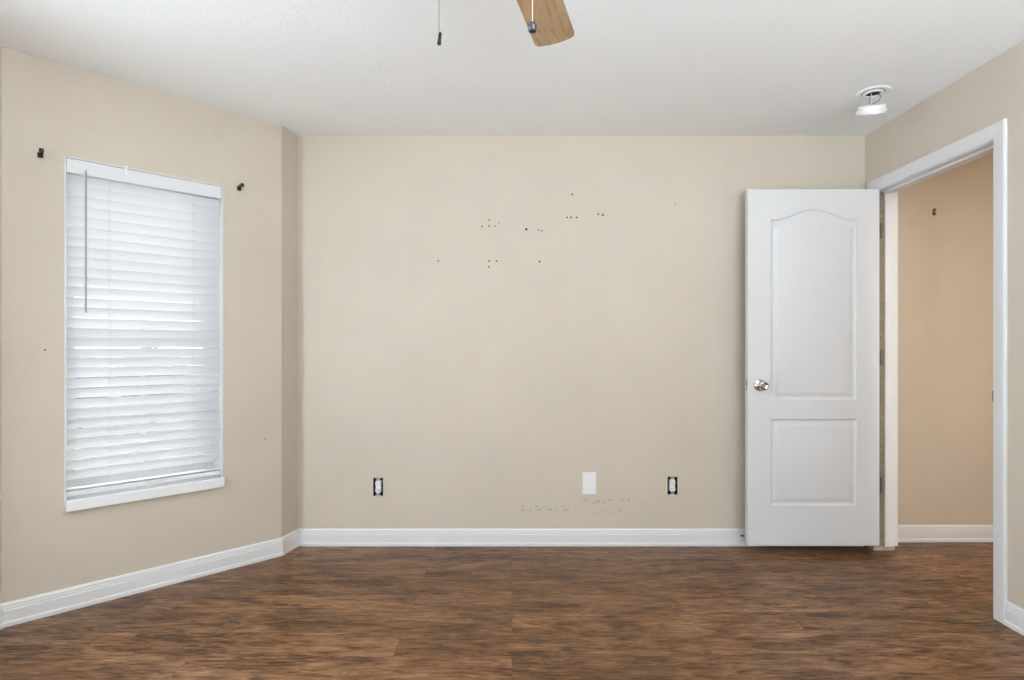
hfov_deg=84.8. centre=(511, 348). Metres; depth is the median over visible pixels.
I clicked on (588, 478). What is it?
wall plate
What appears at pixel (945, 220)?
wall
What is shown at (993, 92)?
wall
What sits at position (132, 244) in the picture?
window blind
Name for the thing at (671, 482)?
receptacle
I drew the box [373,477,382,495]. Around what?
electrical outlet
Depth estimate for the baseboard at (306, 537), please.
3.33 m
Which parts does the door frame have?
door casing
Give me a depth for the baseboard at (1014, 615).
2.34 m
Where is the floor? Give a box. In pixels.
[0,542,1023,679]
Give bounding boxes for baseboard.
[0,529,298,629]
[298,529,747,545]
[898,525,992,541]
[1003,601,1023,635]
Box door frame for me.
[867,118,1006,623]
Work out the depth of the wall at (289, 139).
3.25 m
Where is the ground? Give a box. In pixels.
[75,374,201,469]
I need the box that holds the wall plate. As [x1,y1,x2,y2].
[582,472,595,493]
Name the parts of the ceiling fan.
pull knob, pull knob, blade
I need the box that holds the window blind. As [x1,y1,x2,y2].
[66,158,220,495]
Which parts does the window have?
sash, sash, sill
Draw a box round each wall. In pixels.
[0,46,1,603]
[2,47,281,602]
[282,126,297,536]
[298,136,864,528]
[865,40,1023,608]
[898,153,992,524]
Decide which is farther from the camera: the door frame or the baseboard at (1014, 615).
the door frame
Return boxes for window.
[64,156,224,511]
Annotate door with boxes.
[744,189,882,545]
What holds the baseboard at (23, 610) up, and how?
attached to the wall at (62, 110)
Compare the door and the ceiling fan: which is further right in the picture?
the door
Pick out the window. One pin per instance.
(137, 493)
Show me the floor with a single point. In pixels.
(913, 610)
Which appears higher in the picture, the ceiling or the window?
the ceiling
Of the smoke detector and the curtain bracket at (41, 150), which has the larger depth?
the smoke detector
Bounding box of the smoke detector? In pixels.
[855,85,891,115]
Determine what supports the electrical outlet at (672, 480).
attached to the wall at (487, 324)
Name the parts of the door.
knob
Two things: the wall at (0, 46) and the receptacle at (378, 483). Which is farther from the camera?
the receptacle at (378, 483)
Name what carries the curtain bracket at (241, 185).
attached to the wall at (62, 110)
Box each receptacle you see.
[375,480,381,492]
[668,479,675,491]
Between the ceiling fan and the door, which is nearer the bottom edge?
the door
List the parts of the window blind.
ladder cord, rail, ladder cord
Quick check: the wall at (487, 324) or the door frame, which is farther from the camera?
the wall at (487, 324)
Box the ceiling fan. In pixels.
[437,0,573,46]
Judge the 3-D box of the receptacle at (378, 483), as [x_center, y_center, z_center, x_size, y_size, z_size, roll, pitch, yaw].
[-0.797,0.821,3.354,0.034,0.073,0.037,0,0,0]
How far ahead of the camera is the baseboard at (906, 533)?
3.40 m
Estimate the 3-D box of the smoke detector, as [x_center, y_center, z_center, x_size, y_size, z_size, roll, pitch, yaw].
[1.787,-1.205,2.775,0.153,0.130,0.152,0,0,0]
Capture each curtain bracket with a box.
[37,148,43,157]
[237,183,243,190]
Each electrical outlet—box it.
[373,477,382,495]
[668,476,676,494]
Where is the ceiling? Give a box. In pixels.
[0,0,1023,135]

